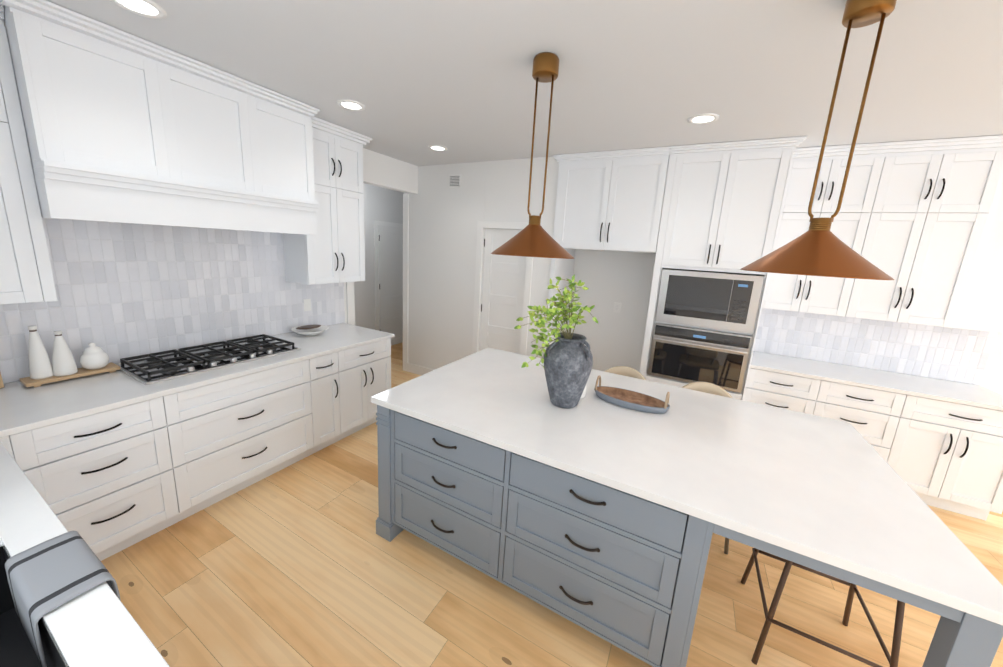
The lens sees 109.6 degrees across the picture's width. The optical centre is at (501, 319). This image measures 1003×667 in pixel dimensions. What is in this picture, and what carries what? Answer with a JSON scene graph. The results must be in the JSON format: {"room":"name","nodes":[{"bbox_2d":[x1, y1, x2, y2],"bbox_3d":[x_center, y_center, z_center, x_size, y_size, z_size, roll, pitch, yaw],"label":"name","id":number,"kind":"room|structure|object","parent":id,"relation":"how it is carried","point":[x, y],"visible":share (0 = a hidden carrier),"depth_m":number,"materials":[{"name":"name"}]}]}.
{"room":"kitchen","nodes":[
{"label":"kitchen","id":0,"kind":"room"},
{"bbox_2d":[0,148,417,383],"bbox_3d":[-2.113,-0.296,3.013,0.138,2.740,4.200,9,13,27],"label":"wall","id":1,"kind":"structure","parent":0,"point":[125,290],"depth_m":2.47,"materials":[{"name":"white tile"}]},
{"bbox_2d":[0,2,57,304],"bbox_3d":[-2.562,-0.731,1.515,0.358,1.348,0.623,9,13,27],"label":"upper cabinet","id":2,"kind":"object","parent":1,"relation":"attached to","point":[26,274],"visible":0.94,"depth_m":1.68,"materials":[{"name":"white wood"}]},
{"bbox_2d":[0,0,319,234],"bbox_3d":[-1.989,-1.063,2.268,0.578,0.927,1.428,9,13,27],"label":"range hood","id":3,"kind":"object","parent":1,"relation":"attached to","point":[120,126],"visible":0.96,"depth_m":1.95,"materials":[{"name":"white wood"}]},
{"bbox_2d":[283,117,371,284],"bbox_3d":[-1.582,-1.024,3.263,0.388,1.347,0.669,9,13,27],"label":"upper cabinet","id":4,"kind":"object","parent":1,"relation":"attached to","point":[332,250],"visible":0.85,"depth_m":3.14,"materials":[{"name":"white wood"}]},
{"bbox_2d":[354,183,403,344],"bbox_3d":[-2.180,-0.804,5.538,0.154,2.738,2.938,9,13,27],"label":"doorway","id":5,"kind":"structure","parent":0,"point":[378,296],"depth_m":5.76,"materials":[{"name":"white paint"}]},
{"bbox_2d":[403,156,558,374],"bbox_3d":[-0.384,-0.469,4.375,2.110,2.740,0.138,9,13,27],"label":"wall","id":6,"kind":"structure","parent":0,"point":[466,292],"depth_m":4.27,"materials":[{"name":"white paint"}]},
{"bbox_2d":[46,0,1002,165],"bbox_3d":[1.601,-1.263,1.658,10.220,0.100,5.920,9,13,27],"label":"ceiling","id":7,"kind":"structure","parent":0,"point":[416,78],"depth_m":1.84,"materials":[{"name":"white paint"}]},
{"bbox_2d":[110,0,166,18],"bbox_3d":[-1.583,-1.366,1.537,0.189,0.007,0.189,8,12,21],"label":"recessed light","id":8,"kind":"object","parent":7,"relation":"in","point":[149,9],"depth_m":1.56,"materials":[{"name":"white"}]},
{"bbox_2d":[337,100,364,110],"bbox_3d":[-1.082,-1.539,2.548,0.189,0.007,0.189,8,12,21],"label":"recessed light","id":9,"kind":"object","parent":7,"relation":"in","point":[347,104],"depth_m":2.54,"materials":[{"name":"white plastic"}]},
{"bbox_2d":[428,145,447,150],"bbox_3d":[-0.636,-1.712,3.542,0.189,0.007,0.189,1,11,-11],"label":"recessed light","id":10,"kind":"object","parent":7,"relation":"in","point":[433,147],"depth_m":3.53,"materials":[{"name":"white"}]},
{"bbox_2d":[491,52,574,258],"bbox_3d":[0.199,-0.833,1.880,0.466,0.982,0.466,9,13,27],"label":"pendant light","id":11,"kind":"object","parent":7,"relation":"hanging from","point":[533,238],"visible":1,"depth_m":1.82,"materials":[{"name":"orange metal"}]},
{"bbox_2d":[688,113,718,123],"bbox_3d":[1.383,-1.374,2.429,0.189,0.007,0.189,1,11,-11],"label":"recessed light","id":12,"kind":"object","parent":7,"relation":"in","point":[704,118],"depth_m":2.42,"materials":[{"name":"white"}]},
{"bbox_2d":[740,0,896,279],"bbox_3d":[1.261,-0.661,1.323,0.466,0.982,0.466,9,13,27],"label":"pendant light","id":13,"kind":"object","parent":7,"relation":"hanging from","point":[818,248],"visible":1,"depth_m":1.29,"materials":[{"name":"orange metal"}]},
{"bbox_2d":[101,342,1002,666],"bbox_3d":[1.441,1.518,2.214,10.220,0.100,5.920,9,13,27],"label":"floor","id":14,"kind":"structure","parent":0,"point":[301,564],"depth_m":1.83,"materials":[{"name":"brown wood"}]},
{"bbox_2d":[0,381,203,666],"bbox_3d":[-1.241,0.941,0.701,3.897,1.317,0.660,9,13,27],"label":"base cabinet","id":15,"kind":"object","parent":14,"relation":"on","point":[104,465],"depth_m":1.62,"materials":[{"name":"white wood"}]},
{"bbox_2d":[0,372,3,387],"bbox_3d":[-2.731,0.203,1.741,0.076,0.359,0.280,9,13,27],"label":"picture frame","id":16,"kind":"object","parent":15,"relation":"on","point":[1,384],"visible":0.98,"depth_m":1.87,"materials":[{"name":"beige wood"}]},
{"bbox_2d":[5,531,120,666],"bbox_3d":[-1.140,0.758,0.937,0.290,0.254,0.142,9,13,27],"label":"dish towel","id":17,"kind":"object","parent":15,"relation":"hanging from","point":[46,577],"visible":0.88,"depth_m":0.89,"materials":[{"name":"grey fabric"}]},
{"bbox_2d":[48,323,394,508],"bbox_3d":[-1.923,0.705,2.723,0.777,0.911,2.261,9,13,27],"label":"base cabinet","id":18,"kind":"object","parent":14,"relation":"on","point":[214,434],"depth_m":2.39,"materials":[{"name":"white wood"}]},
{"bbox_2d":[19,362,120,386],"bbox_3d":[-2.494,0.322,2.061,0.140,0.030,0.355,9,13,27],"label":"serving board","id":19,"kind":"object","parent":18,"relation":"on","point":[110,367],"visible":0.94,"depth_m":2.01,"materials":[{"name":"beige wood"}]},
{"bbox_2d":[27,325,108,379],"bbox_3d":[-2.484,0.164,2.030,0.120,0.290,0.302,9,13,27],"label":"bottles","id":20,"kind":"object","parent":19,"relation":"on","point":[93,357],"visible":1,"depth_m":1.98,"materials":[{"name":"white ceramic"}]},
{"bbox_2d":[117,334,300,384],"bbox_3d":[-2.025,0.244,2.519,0.500,0.056,0.910,9,13,27],"label":"gas cooktop","id":21,"kind":"object","parent":18,"relation":"in","point":[155,368],"visible":0.98,"depth_m":2.39,"materials":[{"name":"black metal"}]},
{"bbox_2d":[291,325,328,335],"bbox_3d":[-1.761,0.102,3.261,0.310,0.073,0.310,9,13,27],"label":"serving bowl","id":22,"kind":"object","parent":18,"relation":"on","point":[308,330],"visible":1,"depth_m":3.25,"materials":[{"name":"white ceramic"}]},
{"bbox_2d":[543,146,669,371],"bbox_3d":[1.087,-0.287,3.889,1.071,2.736,0.722,9,13,27],"label":"tall cabinet","id":23,"kind":"object","parent":14,"relation":"on","point":[608,210],"visible":0.85,"depth_m":3.60,"materials":[{"name":"white wood"}]},
{"bbox_2d":[604,366,645,379],"bbox_3d":[0.852,0.860,2.670,0.482,0.942,0.462,9,13,27],"label":"counter stool","id":24,"kind":"object","parent":14,"relation":"on","point":[626,371],"visible":0.17,"depth_m":2.75,"materials":[{"name":"beige metal"}]},
{"bbox_2d":[371,400,1002,666],"bbox_3d":[0.593,0.987,2.119,2.397,0.877,1.276,9,13,27],"label":"kitchen island","id":25,"kind":"object","parent":14,"relation":"on","point":[593,513],"depth_m":1.57,"materials":[{"name":"grey wood"}]},
{"bbox_2d":[371,348,1002,619],"bbox_3d":[0.633,0.539,2.044,2.440,0.035,1.320,9,13,27],"label":"island countertop","id":26,"kind":"structure","parent":25,"relation":"on","point":[815,485],"depth_m":1.58,"materials":[{"name":"white stone"}]},
{"bbox_2d":[514,275,597,408],"bbox_3d":[0.301,0.124,1.989,0.418,0.758,0.418,9,13,27],"label":"vase","id":27,"kind":"object","parent":26,"relation":"on","point":[567,359],"visible":1,"depth_m":1.95,"materials":[{"name":"ceramic"}]},
{"bbox_2d":[594,375,669,413],"bbox_3d":[0.777,0.446,2.128,0.439,0.128,0.202,9,13,27],"label":"wood tray","id":28,"kind":"object","parent":26,"relation":"on","point":[630,399],"visible":1,"depth_m":2.14,"materials":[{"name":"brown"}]},
{"bbox_2d":[682,382,731,553],"bbox_3d":[1.334,0.938,2.418,0.482,0.942,0.462,9,13,27],"label":"counter stool","id":29,"kind":"object","parent":14,"relation":"on","point":[708,387],"visible":0.1,"depth_m":2.48,"materials":[{"name":"beige metal"}]},
{"bbox_2d":[640,136,806,399],"bbox_3d":[1.964,-0.145,3.429,0.929,2.736,0.722,9,13,27],"label":"tall cabinet","id":30,"kind":"object","parent":14,"relation":"on","point":[722,206],"visible":0.56,"depth_m":3.00,"materials":[{"name":"white wood"}]},
{"bbox_2d":[648,323,751,392],"bbox_3d":[1.897,0.308,3.449,0.769,0.507,0.632,9,13,27],"label":"wall oven","id":31,"kind":"object","parent":30,"relation":"in","point":[692,355],"visible":1,"depth_m":3.21,"materials":[{"name":"silver metal"}]},
{"bbox_2d":[655,268,763,333],"bbox_3d":[1.931,-0.207,3.355,0.769,0.485,0.532,9,13,27],"label":"microwave oven","id":32,"kind":"object","parent":30,"relation":"in","point":[719,300],"visible":0.98,"depth_m":3.12,"materials":[{"name":"silver metal"}]},
{"bbox_2d":[743,367,818,413],"bbox_3d":[2.524,0.847,3.360,0.500,0.883,0.596,9,13,27],"label":"base cabinet","id":33,"kind":"object","parent":14,"relation":"on","point":[789,392],"depth_m":3.04,"materials":[{"name":"white wood"}]},
{"bbox_2d":[741,548,904,666],"bbox_3d":[1.476,1.262,1.656,0.462,0.622,0.482,9,13,27],"label":"counter stool","id":34,"kind":"object","parent":14,"relation":"on","point":[893,659],"visible":0.38,"depth_m":1.56,"materials":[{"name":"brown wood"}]},
{"bbox_2d":[811,379,902,461],"bbox_3d":[2.988,0.922,3.117,0.559,0.883,0.596,9,13,27],"label":"base cabinet","id":35,"kind":"object","parent":14,"relation":"on","point":[874,414],"depth_m":2.81,"materials":[{"name":"white wood"}]},
{"bbox_2d":[887,395,1002,520],"bbox_3d":[3.459,0.999,2.870,0.632,0.883,0.596,9,13,27],"label":"base cabinet","id":36,"kind":"object","parent":14,"relation":"on","point":[950,455],"depth_m":2.62,"materials":[{"name":"white wood"}]},
{"bbox_2d":[750,351,1002,410],"bbox_3d":[3.041,0.482,3.002,1.632,0.030,0.616,9,13,27],"label":"countertop","id":37,"kind":"structure","parent":36,"relation":"on","point":[945,390],"depth_m":2.89,"materials":[{"name":"white stone"}]},
{"bbox_2d":[980,333,1002,395],"bbox_3d":[3.851,0.065,2.915,7.050,2.740,0.120,9,13,27],"label":"wall","id":38,"kind":"structure","parent":0,"point":[992,379],"depth_m":2.83,"materials":[{"name":"white paint"}]},
{"bbox_2d":[762,143,874,318],"bbox_3d":[2.752,-0.745,3.108,0.679,1.347,0.350,9,13,27],"label":"upper cabinet","id":39,"kind":"object","parent":38,"relation":"attached to","point":[797,294],"depth_m":2.96,"materials":[{"name":"white wood"}]},
{"bbox_2d":[835,135,998,326],"bbox_3d":[3.243,-0.666,2.851,0.678,1.347,0.350,9,13,27],"label":"upper cabinet","id":40,"kind":"object","parent":38,"relation":"attached to","point":[921,197],"depth_m":2.70,"materials":[{"name":"white wood"}]},
{"bbox_2d":[939,135,1002,334],"bbox_3d":[3.687,-0.594,2.618,0.452,1.347,0.350,9,13,27],"label":"upper cabinet","id":41,"kind":"object","parent":38,"relation":"attached to","point":[975,303],"depth_m":2.57,"materials":[{"name":"white wood"}]}
]}

